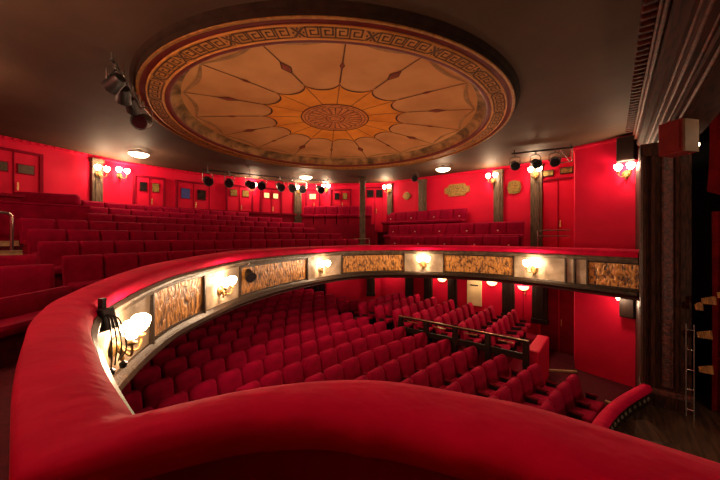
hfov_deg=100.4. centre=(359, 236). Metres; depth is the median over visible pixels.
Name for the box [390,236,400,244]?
balcony chair
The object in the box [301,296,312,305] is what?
chair
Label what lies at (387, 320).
seat cushion
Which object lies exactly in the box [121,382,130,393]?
chair
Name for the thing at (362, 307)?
chair
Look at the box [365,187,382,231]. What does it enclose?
door
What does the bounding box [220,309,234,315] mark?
chair
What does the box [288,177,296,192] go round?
spotlight
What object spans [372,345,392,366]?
chair
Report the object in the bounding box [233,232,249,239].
balcony chair
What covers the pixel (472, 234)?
seat cushion
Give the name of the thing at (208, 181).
spotlight
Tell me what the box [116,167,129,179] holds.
wall sconce
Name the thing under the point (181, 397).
chair
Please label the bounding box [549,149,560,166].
spotlight
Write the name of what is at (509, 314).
chair
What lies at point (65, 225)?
balcony chair
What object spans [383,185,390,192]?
wall sconce
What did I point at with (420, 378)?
chair
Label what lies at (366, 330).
chair
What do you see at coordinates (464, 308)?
chair
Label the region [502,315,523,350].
chair
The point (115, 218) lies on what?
balcony chair
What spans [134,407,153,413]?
chair
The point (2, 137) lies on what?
trim
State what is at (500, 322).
chair
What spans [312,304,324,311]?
chair
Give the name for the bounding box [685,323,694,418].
ladder
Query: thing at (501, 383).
seat cushion
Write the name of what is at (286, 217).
trim
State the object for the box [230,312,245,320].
chair
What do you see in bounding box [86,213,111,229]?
balcony chair
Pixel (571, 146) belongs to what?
bar
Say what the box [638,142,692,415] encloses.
pillar
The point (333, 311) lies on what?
chair
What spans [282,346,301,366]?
chair
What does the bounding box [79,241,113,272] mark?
balcony chair
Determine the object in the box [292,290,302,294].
chair
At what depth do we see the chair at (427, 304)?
11.50 m
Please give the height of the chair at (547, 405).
0.920 m
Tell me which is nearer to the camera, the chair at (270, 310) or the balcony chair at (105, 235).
the balcony chair at (105, 235)
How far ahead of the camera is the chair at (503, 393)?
5.63 m
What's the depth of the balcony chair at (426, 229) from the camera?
12.18 m
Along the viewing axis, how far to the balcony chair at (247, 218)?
12.44 m
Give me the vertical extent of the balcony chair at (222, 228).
0.920 m
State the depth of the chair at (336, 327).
9.18 m
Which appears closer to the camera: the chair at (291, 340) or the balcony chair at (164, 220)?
the chair at (291, 340)
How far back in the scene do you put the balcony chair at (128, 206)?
9.96 m
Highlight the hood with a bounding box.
[620,420,678,443]
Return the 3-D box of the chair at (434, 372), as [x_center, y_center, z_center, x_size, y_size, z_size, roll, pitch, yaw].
[1.758,3.276,6.446,0.511,0.920,0.569,0,0,-44]
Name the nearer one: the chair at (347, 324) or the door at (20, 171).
the door at (20, 171)
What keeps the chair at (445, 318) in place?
on the terrace
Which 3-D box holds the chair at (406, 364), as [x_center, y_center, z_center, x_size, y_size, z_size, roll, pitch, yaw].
[1.210,3.244,6.905,0.511,0.920,0.569,0,0,-44]
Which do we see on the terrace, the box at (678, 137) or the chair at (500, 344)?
the chair at (500, 344)
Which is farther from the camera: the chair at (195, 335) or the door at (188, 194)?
the door at (188, 194)
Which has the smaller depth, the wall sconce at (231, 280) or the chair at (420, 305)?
the wall sconce at (231, 280)
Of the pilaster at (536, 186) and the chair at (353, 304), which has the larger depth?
the chair at (353, 304)
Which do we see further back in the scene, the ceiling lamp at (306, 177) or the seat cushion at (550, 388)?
the ceiling lamp at (306, 177)
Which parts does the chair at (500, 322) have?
backrest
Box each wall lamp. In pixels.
[487,281,496,285]
[517,285,528,290]
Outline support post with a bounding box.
[359,177,365,243]
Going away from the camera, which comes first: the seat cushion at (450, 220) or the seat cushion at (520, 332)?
the seat cushion at (520, 332)
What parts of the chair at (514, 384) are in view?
backrest, frame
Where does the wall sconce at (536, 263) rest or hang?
attached to the parapet at (71, 418)
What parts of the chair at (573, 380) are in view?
backrest, frame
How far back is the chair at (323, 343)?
7.97 m
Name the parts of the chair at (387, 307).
backrest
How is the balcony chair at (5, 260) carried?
on the step
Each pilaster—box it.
[89,157,104,201]
[294,185,301,222]
[366,278,374,295]
[386,183,393,214]
[405,278,413,298]
[417,179,426,210]
[424,278,432,299]
[448,279,457,308]
[492,169,503,221]
[501,283,514,315]
[529,164,543,246]
[531,286,548,324]
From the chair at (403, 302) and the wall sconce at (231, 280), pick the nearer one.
the wall sconce at (231, 280)
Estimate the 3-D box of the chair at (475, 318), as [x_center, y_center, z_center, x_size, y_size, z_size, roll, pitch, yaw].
[3.792,2.920,9.286,0.569,0.920,0.511,0,0,33]
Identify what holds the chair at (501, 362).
on the floor at (605, 389)
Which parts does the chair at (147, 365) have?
backrest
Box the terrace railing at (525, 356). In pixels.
[398,315,529,369]
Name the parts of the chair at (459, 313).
backrest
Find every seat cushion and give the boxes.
[54,266,61,274]
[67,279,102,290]
[325,214,336,216]
[337,214,347,216]
[348,214,359,216]
[367,314,375,318]
[384,318,392,323]
[391,221,401,223]
[402,221,413,223]
[404,322,412,327]
[413,220,423,223]
[424,220,436,222]
[436,219,448,222]
[449,219,465,221]
[456,234,471,235]
[470,338,481,343]
[471,234,486,235]
[475,333,484,340]
[484,389,495,397]
[487,234,503,235]
[495,381,505,387]
[496,344,510,349]
[502,339,514,347]
[504,234,523,237]
[513,330,523,337]
[518,326,527,332]
[522,402,539,407]
[531,393,547,405]
[541,386,556,395]
[573,407,597,423]
[581,398,604,413]
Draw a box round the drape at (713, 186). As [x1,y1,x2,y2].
[707,113,719,194]
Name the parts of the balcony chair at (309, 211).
backrest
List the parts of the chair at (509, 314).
backrest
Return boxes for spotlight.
[101,62,125,94]
[115,82,133,105]
[125,87,141,114]
[130,100,152,129]
[202,169,213,185]
[224,171,234,187]
[244,262,256,282]
[245,173,255,189]
[257,174,266,190]
[275,176,284,191]
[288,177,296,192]
[298,179,306,193]
[316,179,324,193]
[411,170,417,181]
[509,154,519,170]
[530,152,542,168]
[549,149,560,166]
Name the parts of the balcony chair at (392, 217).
backrest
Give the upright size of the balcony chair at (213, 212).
0.920 m
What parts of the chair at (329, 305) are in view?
backrest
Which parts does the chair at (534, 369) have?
backrest, frame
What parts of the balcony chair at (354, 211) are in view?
backrest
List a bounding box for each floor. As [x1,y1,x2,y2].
[0,277,638,479]
[143,316,633,407]
[615,347,719,462]
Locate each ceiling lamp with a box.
[128,149,149,157]
[299,174,312,179]
[436,165,450,171]
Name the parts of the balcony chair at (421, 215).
backrest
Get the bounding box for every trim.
[0,134,632,185]
[0,192,302,222]
[0,201,89,240]
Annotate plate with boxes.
[543,169,553,176]
[560,166,572,173]
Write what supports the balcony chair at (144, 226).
on the step
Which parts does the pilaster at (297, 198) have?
raised panel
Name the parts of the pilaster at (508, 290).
raised panel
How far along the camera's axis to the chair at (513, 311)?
9.94 m
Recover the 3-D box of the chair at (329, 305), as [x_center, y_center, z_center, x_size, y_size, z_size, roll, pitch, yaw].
[-1.008,3.035,11.495,0.511,0.920,0.569,0,0,-36]
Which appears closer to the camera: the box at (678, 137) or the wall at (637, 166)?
the box at (678, 137)
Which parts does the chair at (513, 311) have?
backrest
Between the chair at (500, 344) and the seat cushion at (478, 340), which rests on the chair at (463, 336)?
the seat cushion at (478, 340)
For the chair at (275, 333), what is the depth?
8.52 m
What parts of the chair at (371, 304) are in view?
backrest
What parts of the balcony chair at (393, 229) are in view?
backrest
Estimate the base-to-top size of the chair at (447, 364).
0.920 m
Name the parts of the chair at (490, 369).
backrest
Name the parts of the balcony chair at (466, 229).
backrest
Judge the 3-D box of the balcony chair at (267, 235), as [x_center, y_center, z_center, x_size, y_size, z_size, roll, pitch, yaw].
[-2.964,0.306,10.411,0.578,0.920,0.542,0,0,43]
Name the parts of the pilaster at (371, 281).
raised panel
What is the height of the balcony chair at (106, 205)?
0.920 m
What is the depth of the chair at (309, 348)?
7.59 m
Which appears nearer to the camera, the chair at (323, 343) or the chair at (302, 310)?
the chair at (323, 343)
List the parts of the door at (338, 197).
frame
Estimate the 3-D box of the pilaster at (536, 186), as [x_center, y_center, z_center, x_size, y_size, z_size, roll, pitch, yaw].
[6.123,-0.985,10.409,0.410,3.070,0.190,0,0,40]
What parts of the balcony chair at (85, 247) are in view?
backrest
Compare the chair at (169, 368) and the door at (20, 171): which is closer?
the chair at (169, 368)
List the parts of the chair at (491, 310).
backrest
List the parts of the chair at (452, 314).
backrest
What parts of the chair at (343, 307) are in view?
backrest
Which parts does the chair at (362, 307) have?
backrest, frame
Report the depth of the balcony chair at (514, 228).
10.03 m
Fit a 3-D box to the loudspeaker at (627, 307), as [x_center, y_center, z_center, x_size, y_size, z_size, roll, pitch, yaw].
[6.856,1.800,7.670,0.272,0.500,0.300,0,0,-34]
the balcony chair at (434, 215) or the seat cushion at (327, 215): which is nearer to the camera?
the balcony chair at (434, 215)
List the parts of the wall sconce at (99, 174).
lamp shade, lamp shade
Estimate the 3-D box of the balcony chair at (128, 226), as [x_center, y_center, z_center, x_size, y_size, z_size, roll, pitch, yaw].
[-5.855,0.074,7.753,0.578,0.920,0.542,0,0,28]
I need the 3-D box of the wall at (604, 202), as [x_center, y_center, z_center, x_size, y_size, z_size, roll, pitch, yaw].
[6.734,0.640,8.676,0.923,6.620,2.230,0,0,-3]
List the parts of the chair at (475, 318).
backrest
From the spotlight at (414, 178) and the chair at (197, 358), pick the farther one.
the spotlight at (414, 178)
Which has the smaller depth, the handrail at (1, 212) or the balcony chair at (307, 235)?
the handrail at (1, 212)
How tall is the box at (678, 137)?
0.550 m
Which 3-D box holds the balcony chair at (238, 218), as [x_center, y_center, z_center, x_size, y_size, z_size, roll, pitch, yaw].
[-4.775,-0.390,11.983,0.578,0.920,0.542,0,0,44]
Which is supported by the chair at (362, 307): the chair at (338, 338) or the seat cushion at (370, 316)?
the seat cushion at (370, 316)
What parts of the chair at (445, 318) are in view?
backrest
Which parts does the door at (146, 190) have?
pane, pane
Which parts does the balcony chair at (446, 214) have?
backrest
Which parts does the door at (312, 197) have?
pane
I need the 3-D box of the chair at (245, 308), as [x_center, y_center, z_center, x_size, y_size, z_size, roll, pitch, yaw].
[-4.088,2.953,10.668,0.569,0.920,0.511,0,0,44]
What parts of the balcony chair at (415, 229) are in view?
backrest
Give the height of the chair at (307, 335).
0.920 m
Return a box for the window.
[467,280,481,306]
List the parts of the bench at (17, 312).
seat, backrest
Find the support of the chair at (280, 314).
on the floor at (605, 389)
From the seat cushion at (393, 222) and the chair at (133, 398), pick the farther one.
the seat cushion at (393, 222)
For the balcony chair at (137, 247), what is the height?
0.920 m
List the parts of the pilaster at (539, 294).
raised panel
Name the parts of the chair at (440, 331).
backrest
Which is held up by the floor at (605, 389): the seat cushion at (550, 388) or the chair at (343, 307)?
the chair at (343, 307)
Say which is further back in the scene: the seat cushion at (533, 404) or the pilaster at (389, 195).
the pilaster at (389, 195)
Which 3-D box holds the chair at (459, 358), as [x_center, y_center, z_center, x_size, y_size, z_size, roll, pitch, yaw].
[2.537,3.283,7.156,0.511,0.920,0.569,0,0,-40]
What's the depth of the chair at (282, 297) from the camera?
12.67 m
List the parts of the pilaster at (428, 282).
raised panel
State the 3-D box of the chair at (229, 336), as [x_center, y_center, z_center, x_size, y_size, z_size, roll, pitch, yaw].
[-3.466,3.049,8.100,0.569,0.920,0.511,0,0,38]
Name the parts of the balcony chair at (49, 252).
backrest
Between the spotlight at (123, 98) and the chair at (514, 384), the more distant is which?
the chair at (514, 384)
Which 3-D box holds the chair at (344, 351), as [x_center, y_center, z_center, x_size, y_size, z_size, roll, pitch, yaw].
[-0.254,3.178,7.451,0.569,0.920,0.511,0,0,44]
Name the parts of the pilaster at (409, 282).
raised panel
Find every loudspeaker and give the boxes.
[616,135,636,162]
[619,298,635,318]
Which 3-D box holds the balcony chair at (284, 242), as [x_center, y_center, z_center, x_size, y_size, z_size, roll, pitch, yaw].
[-2.282,0.538,9.969,0.578,0.920,0.542,0,0,44]
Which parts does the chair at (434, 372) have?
backrest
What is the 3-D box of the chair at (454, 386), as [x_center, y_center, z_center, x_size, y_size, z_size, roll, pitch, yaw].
[1.937,3.307,5.613,0.569,0.920,0.511,0,0,44]
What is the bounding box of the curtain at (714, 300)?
[695,211,719,411]
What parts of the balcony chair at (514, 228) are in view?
backrest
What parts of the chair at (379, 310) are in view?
backrest, frame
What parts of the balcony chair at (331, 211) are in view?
backrest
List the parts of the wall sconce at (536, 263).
lamp shade, lamp shade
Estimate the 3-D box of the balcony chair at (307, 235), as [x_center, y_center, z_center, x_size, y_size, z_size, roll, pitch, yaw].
[-1.765,0.306,11.539,0.542,0.920,0.578,0,0,-40]
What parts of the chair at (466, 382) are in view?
backrest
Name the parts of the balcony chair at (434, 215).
backrest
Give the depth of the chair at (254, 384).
5.54 m
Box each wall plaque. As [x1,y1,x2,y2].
[403,192,410,199]
[444,183,469,196]
[507,180,520,193]
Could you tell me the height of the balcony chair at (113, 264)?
0.920 m
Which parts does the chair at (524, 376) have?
backrest, frame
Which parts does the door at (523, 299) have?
frame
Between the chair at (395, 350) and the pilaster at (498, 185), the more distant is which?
the pilaster at (498, 185)
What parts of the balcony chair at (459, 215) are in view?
backrest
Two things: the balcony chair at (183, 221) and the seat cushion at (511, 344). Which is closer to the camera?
the seat cushion at (511, 344)
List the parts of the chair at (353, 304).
backrest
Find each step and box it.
[0,246,19,250]
[304,224,374,244]
[378,232,387,244]
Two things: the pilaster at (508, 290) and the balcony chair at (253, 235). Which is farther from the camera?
the pilaster at (508, 290)
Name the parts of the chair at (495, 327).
backrest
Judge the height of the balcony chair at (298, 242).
0.920 m
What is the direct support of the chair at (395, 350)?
on the floor at (605, 389)
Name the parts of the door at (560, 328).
frame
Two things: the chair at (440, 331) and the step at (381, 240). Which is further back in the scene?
the step at (381, 240)
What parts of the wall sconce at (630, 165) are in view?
lamp shade, lamp shade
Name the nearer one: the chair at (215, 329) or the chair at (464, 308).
the chair at (215, 329)
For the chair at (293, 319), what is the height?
0.920 m
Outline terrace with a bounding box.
[369,319,549,374]
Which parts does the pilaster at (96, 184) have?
raised panel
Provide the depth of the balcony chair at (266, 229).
11.33 m
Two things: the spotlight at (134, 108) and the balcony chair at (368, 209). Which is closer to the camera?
the spotlight at (134, 108)
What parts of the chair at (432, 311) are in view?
backrest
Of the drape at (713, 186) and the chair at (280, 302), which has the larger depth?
the chair at (280, 302)
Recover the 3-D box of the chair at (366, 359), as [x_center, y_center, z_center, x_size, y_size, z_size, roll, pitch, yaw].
[0.294,3.210,6.992,0.569,0.920,0.511,0,0,44]
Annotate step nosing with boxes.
[0,241,19,245]
[0,250,22,254]
[549,369,576,372]
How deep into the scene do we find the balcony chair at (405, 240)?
12.09 m
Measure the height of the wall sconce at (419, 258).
0.450 m
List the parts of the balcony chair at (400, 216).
backrest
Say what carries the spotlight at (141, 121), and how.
hanging from the bar at (111, 54)
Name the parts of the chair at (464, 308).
backrest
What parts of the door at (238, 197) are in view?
pane, pane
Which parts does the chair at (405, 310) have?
backrest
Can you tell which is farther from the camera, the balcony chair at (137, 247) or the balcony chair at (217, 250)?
the balcony chair at (217, 250)
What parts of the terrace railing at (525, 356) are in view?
post, post, post, rail, rail, post, post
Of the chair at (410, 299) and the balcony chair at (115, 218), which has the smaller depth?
the balcony chair at (115, 218)
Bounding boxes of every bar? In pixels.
[105,52,140,105]
[201,166,327,180]
[511,144,572,162]
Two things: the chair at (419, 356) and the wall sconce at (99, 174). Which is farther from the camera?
the wall sconce at (99, 174)
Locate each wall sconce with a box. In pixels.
[94,164,110,178]
[110,313,150,360]
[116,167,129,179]
[218,276,236,297]
[319,260,330,273]
[321,184,329,192]
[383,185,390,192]
[417,256,429,268]
[486,172,497,184]
[523,260,539,275]
[528,166,541,179]
[614,162,635,179]
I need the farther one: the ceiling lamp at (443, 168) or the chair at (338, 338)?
the ceiling lamp at (443, 168)
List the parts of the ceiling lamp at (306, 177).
glass dish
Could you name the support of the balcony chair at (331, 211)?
on the step at (348, 231)
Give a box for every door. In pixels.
[0,147,42,193]
[132,174,164,206]
[175,180,209,208]
[225,185,252,211]
[259,188,281,212]
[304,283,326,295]
[305,189,319,205]
[330,189,351,223]
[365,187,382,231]
[515,284,531,321]
[538,288,573,353]
[542,176,573,247]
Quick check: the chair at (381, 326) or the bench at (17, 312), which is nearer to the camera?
the bench at (17, 312)
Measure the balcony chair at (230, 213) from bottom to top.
0.920 m
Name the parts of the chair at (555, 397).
backrest, frame, armrest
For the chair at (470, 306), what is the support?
on the terrace
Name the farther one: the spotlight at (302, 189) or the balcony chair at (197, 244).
the spotlight at (302, 189)
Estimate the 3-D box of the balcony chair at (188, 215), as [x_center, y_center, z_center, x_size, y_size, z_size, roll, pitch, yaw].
[-5.834,-0.390,10.737,0.578,0.920,0.542,0,0,37]
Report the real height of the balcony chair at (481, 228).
0.920 m
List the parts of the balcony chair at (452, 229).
backrest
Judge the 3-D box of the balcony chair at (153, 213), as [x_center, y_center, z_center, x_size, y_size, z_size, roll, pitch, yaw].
[-6.460,-0.390,9.840,0.578,0.920,0.542,0,0,33]
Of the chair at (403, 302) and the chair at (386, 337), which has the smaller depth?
the chair at (386, 337)
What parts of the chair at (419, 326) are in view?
backrest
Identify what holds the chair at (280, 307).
on the floor at (605, 389)
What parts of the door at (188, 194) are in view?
pane, pane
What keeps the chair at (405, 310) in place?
on the terrace
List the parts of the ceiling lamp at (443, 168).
glass dish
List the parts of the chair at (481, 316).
backrest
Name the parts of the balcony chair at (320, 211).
backrest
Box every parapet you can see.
[9,245,719,479]
[530,335,548,385]
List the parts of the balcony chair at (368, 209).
backrest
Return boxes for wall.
[0,139,380,303]
[381,160,573,334]
[574,138,639,387]
[635,162,638,386]
[692,142,719,349]
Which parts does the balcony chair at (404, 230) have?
backrest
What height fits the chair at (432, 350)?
0.920 m
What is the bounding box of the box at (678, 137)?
[659,118,698,157]
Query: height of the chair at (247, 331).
0.920 m
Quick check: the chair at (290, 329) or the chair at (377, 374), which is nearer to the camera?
the chair at (377, 374)
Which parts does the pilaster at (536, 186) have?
raised panel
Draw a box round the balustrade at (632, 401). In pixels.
[592,384,651,430]
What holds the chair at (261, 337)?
on the floor at (605, 389)
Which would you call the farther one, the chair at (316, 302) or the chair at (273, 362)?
the chair at (316, 302)
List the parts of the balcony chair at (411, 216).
backrest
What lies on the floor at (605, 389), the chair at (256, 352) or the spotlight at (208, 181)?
the chair at (256, 352)
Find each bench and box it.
[0,286,71,368]
[14,192,80,204]
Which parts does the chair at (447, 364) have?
backrest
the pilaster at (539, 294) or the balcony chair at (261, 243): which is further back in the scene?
the pilaster at (539, 294)
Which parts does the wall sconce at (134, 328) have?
arm, lamp shade, arm, lamp shade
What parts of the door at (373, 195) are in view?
pane, frame, pane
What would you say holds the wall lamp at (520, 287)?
attached to the wall at (478, 202)
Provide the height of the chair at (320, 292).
0.920 m
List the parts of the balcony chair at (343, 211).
backrest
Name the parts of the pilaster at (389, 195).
raised panel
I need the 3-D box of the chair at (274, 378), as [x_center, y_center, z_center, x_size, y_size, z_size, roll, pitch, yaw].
[-1.587,3.179,5.841,0.569,0.920,0.511,0,0,36]
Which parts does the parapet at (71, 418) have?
plain panel, carved panel, gilt frame, plain panel, carved panel, gilt frame, gilt frame, plain panel, moulding, carved panel, gilt frame, gilt frame, moulding, plain panel, carved panel, gilt frame, gilt frame, plain panel, plain panel, plain panel, carved panel, gilt frame, gilt frame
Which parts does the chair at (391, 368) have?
backrest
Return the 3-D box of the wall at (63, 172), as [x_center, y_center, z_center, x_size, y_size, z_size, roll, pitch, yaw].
[-5.240,0.640,11.683,13.674,6.620,3.022,0,0,-38]
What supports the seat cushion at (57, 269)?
on the balcony chair at (49, 252)
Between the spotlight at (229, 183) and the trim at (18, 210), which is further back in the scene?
the spotlight at (229, 183)
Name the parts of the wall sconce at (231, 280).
lamp shade, lamp shade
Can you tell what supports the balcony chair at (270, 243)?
on the step
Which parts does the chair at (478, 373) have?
backrest, frame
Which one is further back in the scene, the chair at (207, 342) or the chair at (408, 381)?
the chair at (207, 342)
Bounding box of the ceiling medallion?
[129,0,520,169]
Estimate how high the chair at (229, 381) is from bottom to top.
0.920 m
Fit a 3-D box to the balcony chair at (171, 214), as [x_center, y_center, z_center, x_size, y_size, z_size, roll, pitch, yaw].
[-6.155,-0.390,10.295,0.578,0.920,0.542,0,0,35]
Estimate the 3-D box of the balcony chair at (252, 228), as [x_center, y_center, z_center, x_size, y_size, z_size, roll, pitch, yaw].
[-3.632,0.074,10.867,0.578,0.920,0.542,0,0,43]
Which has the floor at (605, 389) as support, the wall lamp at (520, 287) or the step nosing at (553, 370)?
the step nosing at (553, 370)
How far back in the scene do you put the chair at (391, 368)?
6.62 m
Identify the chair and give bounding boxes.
[0,254,37,265]
[0,264,54,297]
[18,218,55,254]
[26,229,65,255]
[37,241,78,287]
[56,219,87,236]
[61,254,103,291]
[66,230,99,249]
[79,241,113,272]
[81,200,103,206]
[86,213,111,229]
[88,221,116,236]
[89,207,107,213]
[99,230,128,241]
[103,253,137,278]
[104,202,125,208]
[108,208,129,214]
[112,214,135,221]
[113,240,143,253]
[116,222,141,231]
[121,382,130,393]
[123,390,142,411]
[125,204,144,209]
[128,231,154,240]
[130,210,150,215]
[130,361,149,390]
[131,365,161,406]
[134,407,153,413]
[136,216,156,222]
[137,252,167,267]
[141,223,163,230]
[142,377,173,409]
[143,240,169,251]
[145,206,162,211]
[150,211,168,216]
[150,347,175,377]
[154,231,176,240]
[155,391,188,409]
[157,217,175,223]
[161,356,187,392]
[163,207,178,212]
[163,224,183,231]
[165,334,186,355]
[167,250,192,260]
[169,212,185,217]
[170,240,192,250]
[174,367,201,399]
[175,340,197,365]
[176,218,193,224]
[177,231,197,239]
[179,208,194,213]
[184,224,201,231]
[186,213,201,218]
[187,328,206,343]
[187,348,210,378]
[188,379,217,401]
[192,240,213,249]
[193,250,215,255]
[194,219,210,224]
[195,209,208,213]
[196,319,213,333]
[197,232,216,239]
[198,335,218,349]
[201,358,225,381]
[202,214,216,219]
[202,225,218,231]
[206,324,224,336]
[209,210,222,214]
[210,219,225,225]
[210,342,231,359]
[213,240,232,249]
[214,315,229,327]
[215,249,235,252]
[216,232,233,239]
[216,368,242,394]
[217,215,230,219]
[218,330,236,343]
[219,225,234,231]
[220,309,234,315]
[223,211,235,215]
[224,320,241,330]
[224,350,246,371]
[226,220,240,225]
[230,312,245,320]
[231,216,244,220]
[231,336,250,352]
[232,240,249,248]
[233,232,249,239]
[235,226,249,231]
[235,305,248,314]
[235,380,260,391]
[236,212,248,216]
[236,325,253,338]
[240,221,253,226]
[241,316,256,326]
[241,359,263,384]
[245,216,257,220]
[246,309,259,317]
[246,344,265,362]
[249,232,264,239]
[249,303,262,309]
[250,226,263,232]
[250,239,265,247]
[250,331,267,346]
[253,299,265,303]
[254,221,267,226]
[254,321,269,333]
[257,313,271,323]
[258,217,269,221]
[260,307,273,314]
[260,370,283,386]
[262,352,283,375]
[263,301,275,307]
[264,227,277,232]
[264,233,278,239]
[265,338,283,355]
[266,239,280,247]
[266,296,277,301]
[267,222,279,226]
[267,327,283,340]
[270,218,281,221]
[270,318,284,328]
[272,311,285,319]
[274,305,286,311]
[276,299,288,309]
[277,227,289,232]
[278,233,291,239]
[278,295,289,300]
[280,222,291,226]
[281,239,295,246]
[281,291,291,298]
[281,361,306,383]
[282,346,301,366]
[283,333,299,348]
[284,323,299,335]
[285,315,299,325]
[286,308,299,316]
[287,303,299,312]
[289,298,300,303]
[290,227,302,232]
[290,293,301,298]
[292,223,303,227]
[292,233,304,238]
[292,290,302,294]
[295,239,308,246]
[299,306,312,313]
[299,312,312,321]
[299,320,313,331]
[299,329,315,344]
[300,301,312,311]
[300,340,317,359]
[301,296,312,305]
[301,354,323,380]
[302,206,314,224]
[302,292,312,298]
[303,228,314,232]
[303,289,313,296]
[304,372,324,381]
[305,233,317,238]
[308,239,321,245]
[312,299,323,305]
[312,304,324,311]
[312,310,325,319]
[313,206,326,223]
[313,295,324,305]
[313,317,327,328]
[314,291,324,300]
[314,325,329,339]
[316,335,332,354]
[317,233,329,238]
[319,348,340,372]
[321,239,334,245]
[323,364,343,380]
[324,294,334,298]
[324,298,335,303]
[325,206,337,223]
[325,303,340,315]
[325,308,338,317]
[327,314,340,326]
[329,322,343,336]
[330,233,341,238]
[332,331,347,348]
[334,239,346,245]
[336,297,346,303]
[336,342,355,363]
[337,206,348,223]
[337,301,353,315]
[340,312,352,322]
[341,357,366,379]
[342,319,356,331]
[346,239,357,244]
[346,327,360,342]
[348,206,359,223]
[349,300,359,318]
[351,338,367,356]
[354,375,367,379]
[356,316,368,328]
[357,350,380,375]
[358,301,375,324]
[360,324,373,337]
[365,206,371,223]
[365,333,380,350]
[366,367,385,380]
[367,299,375,322]
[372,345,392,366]
[373,321,386,333]
[374,305,392,329]
[376,297,384,305]
[379,330,393,345]
[381,212,396,231]
[382,359,410,382]
[383,225,398,244]
[383,302,392,329]
[384,295,391,303]
[387,340,402,360]
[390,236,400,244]
[391,212,406,224]
[391,293,398,300]
[392,300,400,309]
[392,308,412,336]
[392,326,405,340]
[394,225,409,235]
[397,353,419,380]
[398,291,405,299]
[399,298,407,307]
[400,336,415,354]
[400,378,413,384]
[401,236,412,244]
[401,306,413,335]
[402,211,417,224]
[405,224,421,235]
[407,296,413,305]
[409,303,419,316]
[411,348,432,372]
[411,370,433,387]
[412,236,424,244]
[412,312,433,341]
[413,210,428,223]
[413,294,420,302]
[413,332,427,348]
[416,301,424,311]
[417,224,433,235]
[420,309,435,341]
[423,298,430,309]
[424,210,440,223]
[424,343,443,365]
[425,236,438,244]
[425,362,451,389]
[428,306,441,320]
[429,223,446,235]
[430,296,436,306]
[434,317,451,347]
[435,304,443,316]
[436,209,453,223]
[437,339,454,358]
[438,236,452,244]
[438,356,463,384]
[441,301,449,313]
[442,223,460,235]
[442,313,459,338]
[445,382,461,392]
[448,299,456,310]
[449,208,466,222]
[449,310,464,338]
[451,351,474,376]
[452,236,466,244]
[455,307,467,323]
[456,223,474,235]
[457,373,487,396]
[458,321,481,347]
[461,305,473,320]
[463,346,484,370]
[465,318,484,354]
[467,236,482,245]
[467,302,478,316]
[470,366,498,397]
[471,222,490,235]
[472,314,488,343]
[478,311,493,328]
[482,359,509,388]
[483,236,499,245]
[483,308,497,324]
[485,327,510,356]
[487,222,506,235]
[488,306,502,321]
[491,323,514,356]
[493,354,518,380]
[495,385,511,401]
[497,319,519,350]
[500,236,518,245]
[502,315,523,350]
[504,221,524,245]
[506,377,539,407]
[507,312,527,345]
[511,309,530,338]
[517,370,547,405]
[527,363,556,395]
[539,400,554,412]
[548,390,584,421]
[557,381,597,423]
[566,374,604,413]
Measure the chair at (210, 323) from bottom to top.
0.920 m
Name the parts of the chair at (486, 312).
backrest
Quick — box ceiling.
[0,0,709,183]
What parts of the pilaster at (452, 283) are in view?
raised panel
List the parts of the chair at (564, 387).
backrest, frame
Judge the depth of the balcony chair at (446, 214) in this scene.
12.16 m
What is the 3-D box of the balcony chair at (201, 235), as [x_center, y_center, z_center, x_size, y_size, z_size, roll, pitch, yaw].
[-4.340,0.306,8.720,0.578,0.920,0.542,0,0,35]
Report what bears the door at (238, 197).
in the wall at (63, 172)
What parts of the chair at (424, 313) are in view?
backrest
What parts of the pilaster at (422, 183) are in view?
raised panel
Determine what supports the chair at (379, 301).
on the terrace
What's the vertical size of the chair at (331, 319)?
0.920 m
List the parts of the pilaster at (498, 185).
raised panel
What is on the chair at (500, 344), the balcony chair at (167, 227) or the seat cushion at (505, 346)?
the seat cushion at (505, 346)
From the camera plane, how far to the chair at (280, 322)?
9.38 m
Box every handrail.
[0,211,13,249]
[354,238,369,244]
[537,230,569,246]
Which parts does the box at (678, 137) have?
panel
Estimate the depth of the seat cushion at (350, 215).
13.90 m
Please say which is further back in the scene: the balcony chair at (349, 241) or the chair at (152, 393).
the balcony chair at (349, 241)
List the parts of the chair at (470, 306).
backrest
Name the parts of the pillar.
moulding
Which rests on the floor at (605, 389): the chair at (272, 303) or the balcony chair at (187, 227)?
the chair at (272, 303)
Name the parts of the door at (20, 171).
pane, pane frame, pane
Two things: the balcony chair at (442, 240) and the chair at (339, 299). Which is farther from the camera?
the chair at (339, 299)
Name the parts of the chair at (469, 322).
backrest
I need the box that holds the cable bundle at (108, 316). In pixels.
[97,298,127,374]
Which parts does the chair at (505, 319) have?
backrest, frame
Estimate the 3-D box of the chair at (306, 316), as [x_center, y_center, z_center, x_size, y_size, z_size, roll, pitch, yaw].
[-1.694,3.054,10.024,0.511,0.920,0.569,0,0,-42]
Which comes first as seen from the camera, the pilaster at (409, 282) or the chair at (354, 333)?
the chair at (354, 333)
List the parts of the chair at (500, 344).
backrest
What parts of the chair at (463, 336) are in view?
backrest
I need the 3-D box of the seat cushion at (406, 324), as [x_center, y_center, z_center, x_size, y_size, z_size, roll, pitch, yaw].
[1.489,2.896,9.849,0.380,0.153,0.440,0,0,33]
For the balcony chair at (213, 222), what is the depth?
10.67 m
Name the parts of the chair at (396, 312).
backrest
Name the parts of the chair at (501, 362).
backrest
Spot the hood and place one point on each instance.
(641, 429)
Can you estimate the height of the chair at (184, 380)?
0.920 m
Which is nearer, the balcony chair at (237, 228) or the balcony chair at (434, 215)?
the balcony chair at (237, 228)

